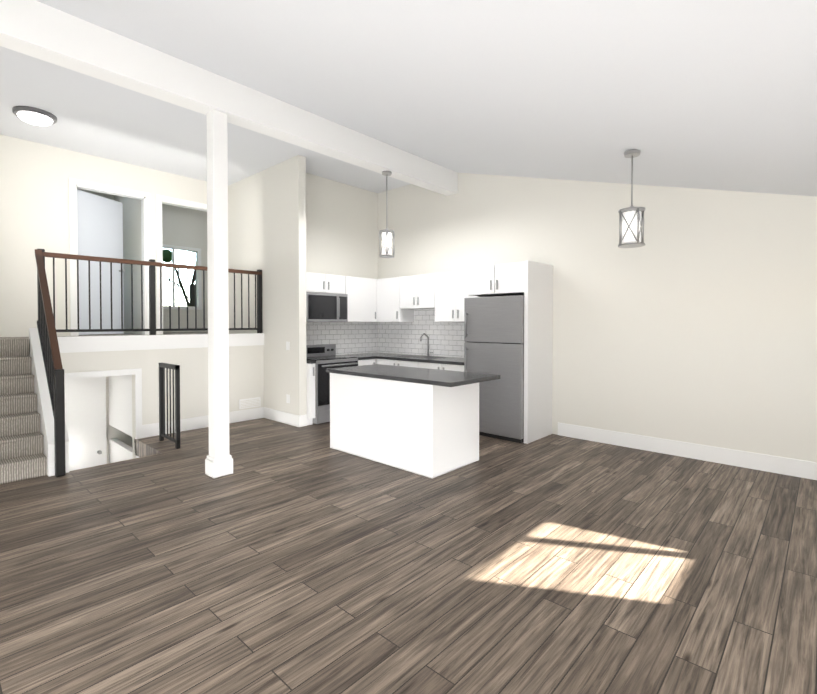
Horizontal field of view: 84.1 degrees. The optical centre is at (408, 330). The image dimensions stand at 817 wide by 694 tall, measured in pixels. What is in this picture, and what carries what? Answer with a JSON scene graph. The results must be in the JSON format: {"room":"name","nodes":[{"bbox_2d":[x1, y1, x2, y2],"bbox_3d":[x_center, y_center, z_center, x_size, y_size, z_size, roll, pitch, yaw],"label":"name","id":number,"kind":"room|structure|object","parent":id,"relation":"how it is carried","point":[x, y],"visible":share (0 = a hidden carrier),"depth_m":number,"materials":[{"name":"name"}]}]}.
{"room":"kitchen","nodes":[
{"label":"kitchen","id":0,"kind":"room"},
{"bbox_2d":[29,328,68,475],"bbox_3d":[-3.668,0.669,4.611,1.000,1.380,0.158,1,1,43],"label":"wall","id":1,"kind":"structure","parent":0,"point":[44,405],"depth_m":4.46,"materials":[{"name":"white paint"}]},
{"bbox_2d":[0,134,206,463],"bbox_3d":[-4.202,0.215,6.473,0.120,5.230,7.300,1,1,43],"label":"wall","id":2,"kind":"structure","parent":0,"point":[34,195],"depth_m":5.84,"materials":[{"name":"beige paint"}]},
{"bbox_2d":[64,377,106,470],"bbox_3d":[-4.470,1.617,6.048,0.088,2.020,0.760,1,1,43],"label":"door","id":3,"kind":"structure","parent":2,"relation":"in","point":[85,410],"depth_m":6.15,"materials":[{"name":"white paint"}]},
{"bbox_2d":[77,189,124,334],"bbox_3d":[-4.458,-0.937,6.553,0.378,1.988,0.670,1,1,43],"label":"door leaf","id":4,"kind":"structure","parent":2,"relation":"in","point":[100,225],"depth_m":6.52,"materials":[{"name":"paint"}]},
{"bbox_2d":[69,178,206,335],"bbox_3d":[-3.836,-0.986,6.838,0.138,2.100,2.100,1,1,43],"label":"door frame","id":5,"kind":"structure","parent":2,"relation":"attached to","point":[143,197],"depth_m":6.70,"materials":[{"name":"white paint"}]},
{"bbox_2d":[0,333,232,356],"bbox_3d":[-3.880,0.179,5.889,1.146,0.200,3.720,1,1,43],"label":"floor","id":6,"kind":"structure","parent":0,"point":[14,346],"depth_m":4.82,"materials":[{"name":"carpet"}]},
{"bbox_2d":[37,249,262,334],"bbox_3d":[-3.134,-0.412,5.910,0.064,0.979,2.656,1,1,43],"label":"railing","id":7,"kind":"object","parent":6,"relation":"on","point":[151,264],"visible":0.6,"depth_m":5.74,"materials":[{"name":"black metal"}]},
{"bbox_2d":[109,375,138,462],"bbox_3d":[-3.409,1.562,5.695,2.130,2.560,0.078,1,1,43],"label":"wall","id":8,"kind":"structure","parent":0,"point":[120,403],"depth_m":5.98,"materials":[{"name":"white paint"}]},
{"bbox_2d":[77,188,207,335],"bbox_3d":[-4.527,-1.081,7.502,1.780,2.670,3.400,1,1,43],"label":"wall","id":9,"kind":"structure","parent":0,"point":[184,229],"depth_m":8.63,"materials":[{"name":"beige paint"}]},
{"bbox_2d":[60,345,263,458],"bbox_3d":[-3.113,1.458,5.977,0.120,2.759,2.580,1,1,43],"label":"wall","id":10,"kind":"structure","parent":0,"point":[246,372],"depth_m":6.00,"materials":[{"name":"beige paint"}]},
{"bbox_2d":[57,333,264,438],"bbox_3d":[-3.062,0.699,5.918,0.020,1.280,2.580,1,1,43],"label":"baseboard","id":11,"kind":"structure","parent":10,"relation":"attached to","point":[132,342],"depth_m":5.66,"materials":[{"name":"white paint"}]},
{"bbox_2d":[239,397,260,408],"bbox_3d":[-2.345,1.077,6.704,0.013,0.140,0.340,1,1,43],"label":"air vent","id":12,"kind":"object","parent":10,"relation":"in","point":[249,403],"visible":1,"depth_m":6.69,"materials":[{"name":"white metal"}]},
{"bbox_2d":[0,46,409,192],"bbox_3d":[-4.122,-2.473,6.357,6.300,0.150,7.540,1,1,43],"label":"ceiling","id":13,"kind":"structure","parent":0,"point":[100,118],"depth_m":5.44,"materials":[{"name":"white paint"}]},
{"bbox_2d":[12,106,56,125],"bbox_3d":[-4.102,-2.337,4.980,0.380,0.124,0.380,1,1,43],"label":"flush ceiling light","id":14,"kind":"object","parent":13,"relation":"attached to","point":[35,116],"visible":1,"depth_m":4.90,"materials":[{"name":"white glass"}]},
{"bbox_2d":[0,0,457,195],"bbox_3d":[-1.807,-2.196,4.225,0.200,0.340,7.300,1,1,43],"label":"ridge beam","id":15,"kind":"structure","parent":13,"relation":"attached to","point":[41,31],"depth_m":3.97,"materials":[{"name":"white paint"}]},
{"bbox_2d":[379,171,393,257],"bbox_3d":[-0.281,-1.501,5.889,0.190,1.099,0.190,1,1,43],"label":"pendant light","id":16,"kind":"object","parent":15,"relation":"hanging from","point":[387,237],"depth_m":5.85,"materials":[{"name":"white glass"}]},
{"bbox_2d":[228,155,306,414],"bbox_3d":[-2.231,0.207,6.980,2.090,5.230,0.120,1,1,43],"label":"wall","id":17,"kind":"structure","parent":0,"point":[267,221],"depth_m":6.61,"materials":[{"name":"beige paint"}]},
{"bbox_2d":[261,333,300,426],"bbox_3d":[-1.837,0.689,6.533,0.925,1.280,0.015,1,1,43],"label":"baseboard","id":18,"kind":"structure","parent":17,"relation":"attached to","point":[272,414],"depth_m":6.52,"materials":[{"name":"white paint"}]},
{"bbox_2d":[286,394,289,402],"bbox_3d":[-1.705,0.971,6.419,0.080,0.120,0.007,1,1,43],"label":"electrical outlet plate","id":19,"kind":"object","parent":17,"relation":"attached to","point":[287,395],"depth_m":6.42,"materials":[{"name":"white paint"}]},
{"bbox_2d":[286,342,289,349],"bbox_3d":[-1.705,0.221,6.407,0.080,0.120,0.007,1,1,43],"label":"light switch","id":20,"kind":"object","parent":17,"relation":"attached to","point":[287,343],"depth_m":6.40,"materials":[{"name":"white paint"}]},
{"bbox_2d":[306,173,377,354],"bbox_3d":[-1.225,-0.449,7.403,0.120,3.930,1.880,1,1,43],"label":"wall","id":21,"kind":"structure","parent":0,"point":[341,229],"depth_m":7.42,"materials":[{"name":"beige paint"}]},
{"bbox_2d":[306,272,376,321],"bbox_3d":[-1.043,-0.492,7.234,0.373,0.720,1.876,1,1,43],"label":"upper cabinet","id":22,"kind":"object","parent":21,"relation":"attached to","point":[361,292],"visible":0.52,"depth_m":7.18,"materials":[{"name":"white wood"}]},
{"bbox_2d":[306,292,347,321],"bbox_3d":[-1.327,-0.341,6.872,0.445,0.430,0.756,1,1,43],"label":"microwave","id":23,"kind":"object","parent":22,"relation":"attached to","point":[326,307],"visible":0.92,"depth_m":6.73,"materials":[{"name":"black glass"}]},
{"bbox_2d":[306,322,377,354],"bbox_3d":[-1.181,0.035,7.368,0.001,0.738,1.872,1,1,43],"label":"tile backsplash","id":24,"kind":"structure","parent":21,"relation":"attached to","point":[353,337],"depth_m":7.53,"materials":[{"name":"white tile"}]},
{"bbox_2d":[0,418,816,693],"bbox_3d":[-0.403,1.484,2.986,8.020,0.200,7.540,1,1,43],"label":"floor","id":25,"kind":"structure","parent":0,"point":[283,558],"depth_m":2.59,"materials":[{"name":"laminate"}]},
{"bbox_2d":[0,249,65,483],"bbox_3d":[-3.987,0.252,4.205,1.075,2.225,1.092,1,1,43],"label":"stairs","id":26,"kind":"structure","parent":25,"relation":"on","point":[23,456],"depth_m":4.37,"materials":[{"name":"carpet"}]},
{"bbox_2d":[159,363,179,448],"bbox_3d":[-2.823,0.873,5.346,0.550,0.950,0.040,1,1,43],"label":"guard railing","id":27,"kind":"object","parent":25,"relation":"on","point":[162,434],"visible":1,"depth_m":5.32,"materials":[{"name":"black metal"}]},
{"bbox_2d":[205,109,232,478],"bbox_3d":[-1.793,-0.331,4.268,0.190,3.390,0.190,1,1,43],"label":"post","id":28,"kind":"object","parent":25,"relation":"on","point":[218,461],"visible":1,"depth_m":4.22,"materials":[{"name":"white paint"}]},
{"bbox_2d":[306,344,357,423],"bbox_3d":[-1.224,0.765,6.794,0.673,1.080,0.760,1,1,43],"label":"stove","id":29,"kind":"object","parent":25,"relation":"on","point":[325,356],"visible":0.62,"depth_m":6.46,"materials":[{"name":"silver metal"}]},
{"bbox_2d":[307,354,375,424],"bbox_3d":[-1.158,0.868,6.929,0.645,0.910,1.242,1,1,43],"label":"base cabinet","id":30,"kind":"object","parent":25,"relation":"on","point":[365,360],"visible":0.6,"depth_m":6.31,"materials":[{"name":"white wood"}]},
{"bbox_2d":[328,372,478,478],"bbox_3d":[-0.083,0.918,4.954,1.530,0.870,0.760,1,1,43],"label":"kitchen island","id":31,"kind":"object","parent":25,"relation":"on","point":[422,421],"depth_m":4.51,"materials":[{"name":"wood"}]},
{"bbox_2d":[326,364,499,387],"bbox_3d":[-0.009,0.465,4.865,1.790,0.040,0.820,1,1,43],"label":"island countertop","id":32,"kind":"structure","parent":31,"relation":"on","point":[444,378],"depth_m":4.60,"materials":[{"name":"grey stone"}]},
{"bbox_2d":[353,333,463,371],"bbox_3d":[0.108,0.682,7.028,2.368,1.279,0.645,1,1,43],"label":"base cabinet","id":33,"kind":"object","parent":25,"relation":"on","point":[436,362],"visible":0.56,"depth_m":6.70,"materials":[{"name":"white wood"}]},
{"bbox_2d":[464,295,523,442],"bbox_3d":[1.243,0.460,5.867,0.826,1.760,0.746,1,1,43],"label":"fridge","id":34,"kind":"object","parent":25,"relation":"on","point":[494,335],"visible":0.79,"depth_m":5.56,"materials":[{"name":"silver metal"}]},
{"bbox_2d":[467,261,552,443],"bbox_3d":[1.302,0.254,5.904,0.898,2.170,0.665,1,1,43],"label":"cabinet","id":35,"kind":"object","parent":25,"relation":"on","point":[531,282],"visible":1,"depth_m":5.58,"materials":[{"name":"white wood"}]},
{"bbox_2d":[36,0,816,196],"bbox_3d":[0.368,-1.587,2.226,5.920,1.796,7.540,1,1,43],"label":"ceiling","id":36,"kind":"structure","parent":0,"point":[711,94],"depth_m":2.91,"materials":[{"name":"white paint"}]},
{"bbox_2d":[618,149,645,247],"bbox_3d":[1.909,-1.119,3.873,0.210,0.799,0.210,1,1,43],"label":"light","id":37,"kind":"object","parent":36,"relation":"hanging from","point":[631,222],"visible":1,"depth_m":3.83,"materials":[{"name":"white glass"}]},
{"bbox_2d":[378,173,816,461],"bbox_3d":[0.570,0.205,7.117,12.220,5.230,0.120,1,1,43],"label":"wall","id":38,"kind":"structure","parent":0,"point":[693,319],"depth_m":4.99,"materials":[{"name":"beige paint"}]},
{"bbox_2d":[378,309,464,357],"bbox_3d":[0.327,-0.073,7.254,2.365,0.958,0.001,1,1,43],"label":"tile backsplash","id":39,"kind":"structure","parent":38,"relation":"attached to","point":[446,339],"depth_m":7.34,"materials":[{"name":"white tile"}]},
{"bbox_2d":[377,270,482,321],"bbox_3d":[0.321,-0.488,6.997,2.034,0.720,0.375,1,1,43],"label":"upper cabinet","id":40,"kind":"object","parent":38,"relation":"attached to","point":[401,299],"visible":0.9,"depth_m":6.87,"materials":[{"name":"white wood"}]},
{"bbox_2d":[558,422,816,479],"bbox_3d":[3.412,1.282,4.418,4.080,0.160,0.015,1,1,43],"label":"baseboard","id":41,"kind":"structure","parent":38,"relation":"attached to","point":[780,465],"depth_m":4.75,"materials":[{"name":"white paint"}]},
{"label":"outside","id":42,"kind":"structure","parent":0,"visible":0},
{"bbox_3d":[-12.620,2.743,15.440,20.600,0.100,26.000,1,1,43],"label":"ground","id":43,"kind":"structure","parent":42,"visible":0},
{"bbox_2d":[163,249,195,306],"bbox_3d":[-5.335,0.098,11.325,0.888,5.315,1.904,1,1,43],"label":"tree","id":44,"kind":"object","parent":43,"relation":"on","point":[167,255],"visible":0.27,"depth_m":11.02,"materials":[{"name":"green plant"}]}
]}

